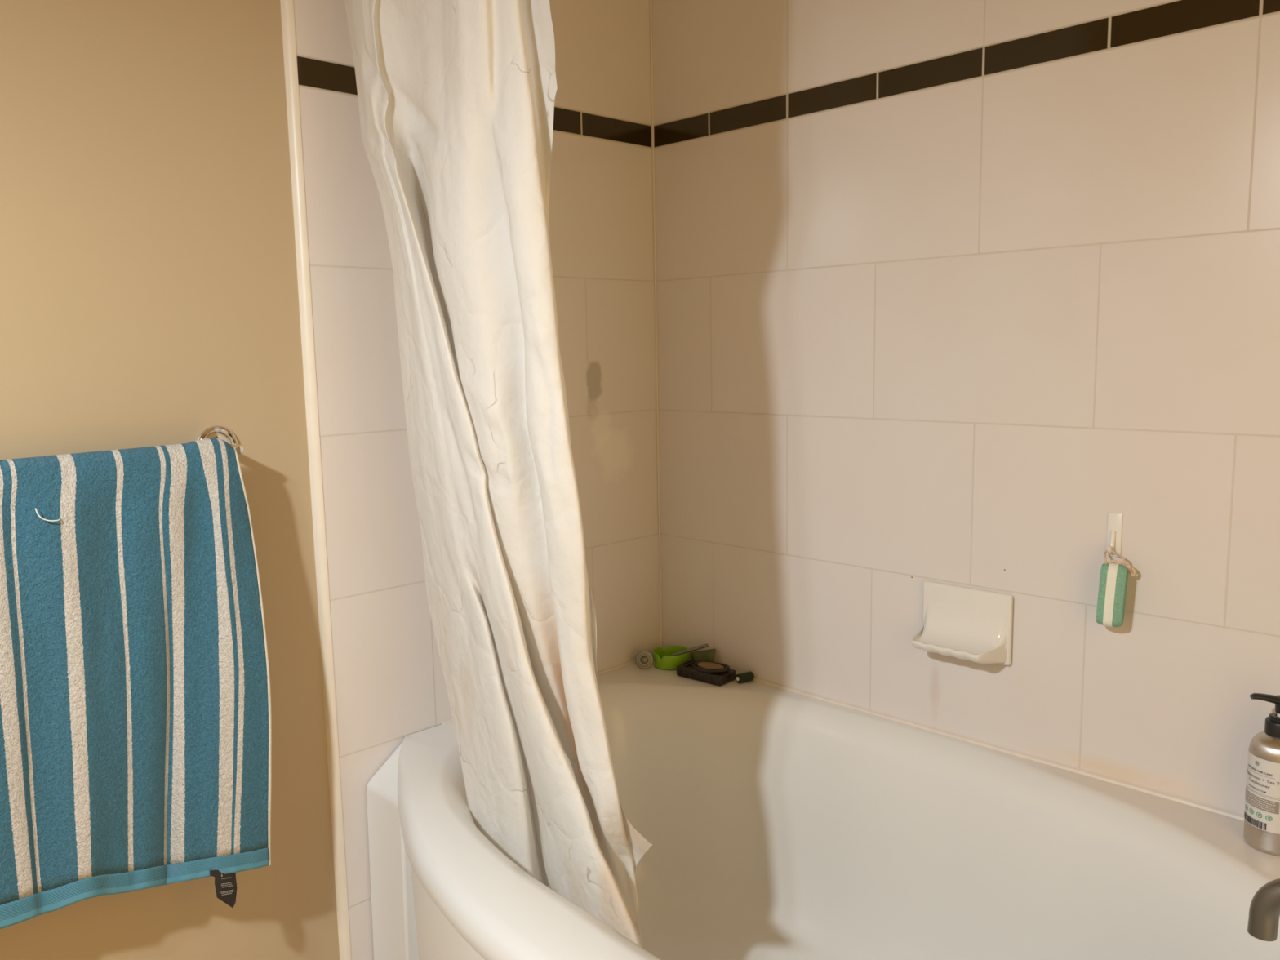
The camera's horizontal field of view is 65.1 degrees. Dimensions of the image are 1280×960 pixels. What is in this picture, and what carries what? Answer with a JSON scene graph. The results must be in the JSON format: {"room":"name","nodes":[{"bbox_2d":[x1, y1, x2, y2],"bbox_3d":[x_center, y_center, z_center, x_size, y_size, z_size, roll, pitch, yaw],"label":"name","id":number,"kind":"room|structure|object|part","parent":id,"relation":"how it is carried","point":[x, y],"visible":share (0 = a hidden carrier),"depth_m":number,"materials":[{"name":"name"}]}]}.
{"room":"bathroom","nodes":[
{"label":"bathroom","id":0,"kind":"room"},
{"bbox_2d":[0,0,339,959],"bbox_3d":[-0.991,-0.192,1.009,1.364,2.400,0.050,-8,10,-44],"label":"wall","id":1,"kind":"structure","parent":0,"point":[149,294],"depth_m":1.34,"materials":[{"name":"beige paint"}]},
{"bbox_2d":[197,425,244,453],"bbox_3d":[-0.781,-0.011,1.148,0.678,0.058,0.076,-8,10,-44],"label":"towel rail","id":2,"kind":"object","parent":1,"relation":"attached to","point":[224,433],"visible":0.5,"depth_m":1.38,"materials":[{"name":"silver metal"}]},
{"bbox_2d":[0,437,271,928],"bbox_3d":[-0.701,0.276,1.201,0.502,0.623,0.084,-8,10,-44],"label":"towel","id":3,"kind":"object","parent":2,"relation":"hanging from","point":[135,723],"visible":1,"depth_m":1.24,"materials":[{"name":"blue fabric"}]},
{"bbox_2d":[219,873,233,895],"bbox_3d":[-0.548,0.535,1.326,0.018,0.030,0.005,-8,10,-44],"label":"print","id":4,"kind":"object","parent":3,"relation":"attached to","point":[226,880],"depth_m":1.33},
{"bbox_2d":[293,0,660,959],"bbox_3d":[-0.246,-0.300,1.726,0.716,2.400,0.060,-8,10,-44],"label":"tiled wall","id":5,"kind":"structure","parent":0,"point":[390,686],"depth_m":1.62,"materials":[{"name":"white tile"}]},
{"bbox_2d":[280,0,351,959],"bbox_3d":[-0.487,-0.260,1.457,0.014,2.400,0.012,-8,10,-44],"label":"trim","id":6,"kind":"structure","parent":5,"relation":"attached to","point":[286,6],"depth_m":1.49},
{"bbox_2d":[442,654,653,724],"bbox_3d":[-0.144,0.381,1.860,0.522,0.007,0.007,-8,10,-44],"label":"trim","id":7,"kind":"structure","parent":5,"relation":"attached to","point":[633,661],"depth_m":1.94,"materials":[{"name":"beige plastic"}]},
{"bbox_2d":[652,0,1279,815],"bbox_3d":[0.676,-0.267,1.343,0.060,2.400,1.900,-8,10,-44],"label":"wall","id":8,"kind":"structure","parent":0,"point":[947,291],"depth_m":1.48,"materials":[{"name":"white tile"}]},
{"bbox_2d":[649,0,662,647],"bbox_3d":[0.026,-0.587,1.917,0.004,1.889,0.004,-8,10,-44],"label":"trim","id":9,"kind":"structure","parent":8,"relation":"attached to","point":[651,1],"depth_m":1.95,"materials":[{"name":"beige plastic"}]},
{"bbox_2d":[911,580,1013,665],"bbox_3d":[0.480,0.222,1.521,0.072,0.108,0.146,-8,10,-44],"label":"soap dish","id":10,"kind":"object","parent":8,"relation":"attached to","point":[963,623],"visible":1,"depth_m":1.52,"materials":[{"name":"ceramic"}]},
{"bbox_2d":[688,659,1244,821],"bbox_3d":[0.666,0.425,1.411,0.011,0.010,1.780,-8,10,-44],"label":"trim","id":11,"kind":"structure","parent":8,"relation":"attached to","point":[1200,806],"depth_m":1.50,"materials":[{"name":"beige plastic"}]},
{"bbox_2d":[1106,512,1122,557],"bbox_3d":[0.645,0.076,1.369,0.020,0.060,0.019,-8,10,-44],"label":"hook","id":12,"kind":"object","parent":8,"relation":"attached to","point":[1114,520],"visible":0.97,"depth_m":1.37,"materials":[{"name":"plastic"}]},
{"bbox_3d":[0.644,0.085,1.371,0.020,0.030,0.007,-8,10,-44],"label":"hook arm","id":13,"kind":"part","parent":12,"relation":"part of","materials":[{"name":"plastic"}]},
{"bbox_2d":[1096,545,1136,626],"bbox_3d":[0.640,0.146,1.355,0.035,0.108,0.043,-6,9,-35],"label":"sponge","id":14,"kind":"object","parent":12,"relation":"hanging from","point":[1113,577],"visible":1,"depth_m":1.35,"materials":[{"name":"green fabric"}]},
{"bbox_3d":[-0.044,1.056,0.783,2.140,0.050,1.900,-8,10,-44],"label":"floor","id":15,"kind":"structure","parent":0,"visible":0},
{"bbox_2d":[366,661,1279,959],"bbox_3d":[0.372,0.719,1.157,0.833,0.504,1.775,-8,10,-44],"label":"bathtub","id":16,"kind":"object","parent":15,"relation":"on","point":[780,824],"visible":0.91,"depth_m":1.54,"materials":[{"name":"white ceramic"}]},
{"bbox_3d":[-0.365,0.677,1.597,0.091,0.499,0.111,-8,10,-44],"label":"panel","id":17,"kind":"part","parent":16,"relation":"part of","materials":[{"name":"white ceramic"}]},
{"bbox_2d":[635,650,653,669],"bbox_3d":[0.009,0.349,1.942,0.036,0.035,0.017,-2,8,-3],"label":"plug","id":18,"kind":"object","parent":16,"relation":"on","point":[644,660],"visible":1,"depth_m":1.94,"materials":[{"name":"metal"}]},
{"bbox_3d":[0.009,0.349,1.939,0.014,0.015,0.011,-2,8,-4],"label":"knob","id":19,"kind":"part","parent":18,"relation":"part of","materials":[{"name":"metal"}]},
{"bbox_2d":[653,645,689,670],"bbox_3d":[0.061,0.348,1.963,0.072,0.029,0.072,-8,10,-44],"label":"ashtray","id":20,"kind":"object","parent":16,"relation":"on","point":[664,659],"visible":0.87,"depth_m":1.94,"materials":[{"name":"plastic"}]},
{"bbox_2d":[672,643,708,655],"bbox_3d":[0.097,0.326,1.925,0.070,0.024,0.007,0,8,6],"label":"cigarette","id":21,"kind":"object","parent":20,"relation":"on","point":[704,646],"visible":1,"depth_m":1.92,"materials":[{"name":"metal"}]},
{"bbox_2d":[691,648,715,662],"bbox_3d":[0.121,0.343,1.939,0.012,0.044,0.060,-8,10,-44],"label":"sachet","id":22,"kind":"object","parent":16,"relation":"on","point":[706,655],"visible":0.56,"depth_m":1.93,"materials":[{"name":"green plastic"}]},
{"bbox_2d":[676,658,735,685],"bbox_3d":[0.123,0.357,1.885,0.104,0.030,0.053,5,10,41],"label":"box","id":23,"kind":"object","parent":16,"relation":"on","point":[690,668],"visible":0.92,"depth_m":1.86,"materials":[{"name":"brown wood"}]},
{"bbox_2d":[697,662,724,668],"bbox_3d":[0.133,0.349,1.877,0.060,0.009,0.031,5,10,40],"label":"soap bar","id":24,"kind":"object","parent":23,"relation":"in","point":[703,664],"visible":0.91,"depth_m":1.87,"materials":[{"name":"wax"}]},
{"bbox_2d":[735,671,754,683],"bbox_3d":[0.193,0.366,1.857,0.034,0.017,0.017,-5,9,-30],"label":"tube","id":25,"kind":"object","parent":16,"relation":"on","point":[748,676],"visible":1,"depth_m":1.85,"materials":[{"name":"plastic"}]},
{"bbox_2d":[1243,693,1279,855],"bbox_3d":[0.773,0.352,1.216,0.063,0.191,0.063,-8,10,-44],"label":"pump bottle","id":26,"kind":"object","parent":16,"relation":"on","point":[1261,830],"visible":1,"depth_m":1.20,"materials":[{"name":"metal"}]},
{"bbox_2d":[1245,789,1275,812],"bbox_3d":[0.748,0.388,1.216,0.010,0.011,0.047,-2,8,-9],"label":"print","id":27,"kind":"object","parent":26,"relation":"on","point":[1256,800],"depth_m":1.21,"materials":[{"name":"paper"}]},
{"bbox_3d":[0.750,0.388,1.218,0.015,0.015,0.054,-2,8,-5],"label":"label panel","id":28,"kind":"part","parent":26,"relation":"part of","materials":[{"name":"white paper"}]},
{"bbox_2d":[1247,878,1279,941],"bbox_3d":[0.662,0.432,0.842,0.054,0.136,0.269,-8,10,-44],"label":"spout","id":29,"kind":"object","parent":16,"relation":"on","point":[1264,907],"visible":1,"depth_m":0.92,"materials":[{"name":"silver metal"}]},
{"bbox_3d":[0.557,-0.081,-0.051,2.080,2.400,0.060,-8,10,-44],"label":"wall","id":30,"kind":"structure","parent":0,"visible":0},
{"bbox_3d":[0.127,-0.937,0.724,0.060,0.060,1.777,-8,10,-44],"label":"curtain rod","id":31,"kind":"object","parent":30,"relation":"attached to","visible":0},
{"bbox_2d":[344,0,652,947],"bbox_3d":[-0.197,-0.177,1.289,0.160,1.590,0.510,-8,10,-44],"label":"shower curtain","id":32,"kind":"object","parent":31,"relation":"hanging from","point":[456,98],"visible":0.98,"depth_m":1.25,"materials":[{"name":"white fabric"}]}
]}

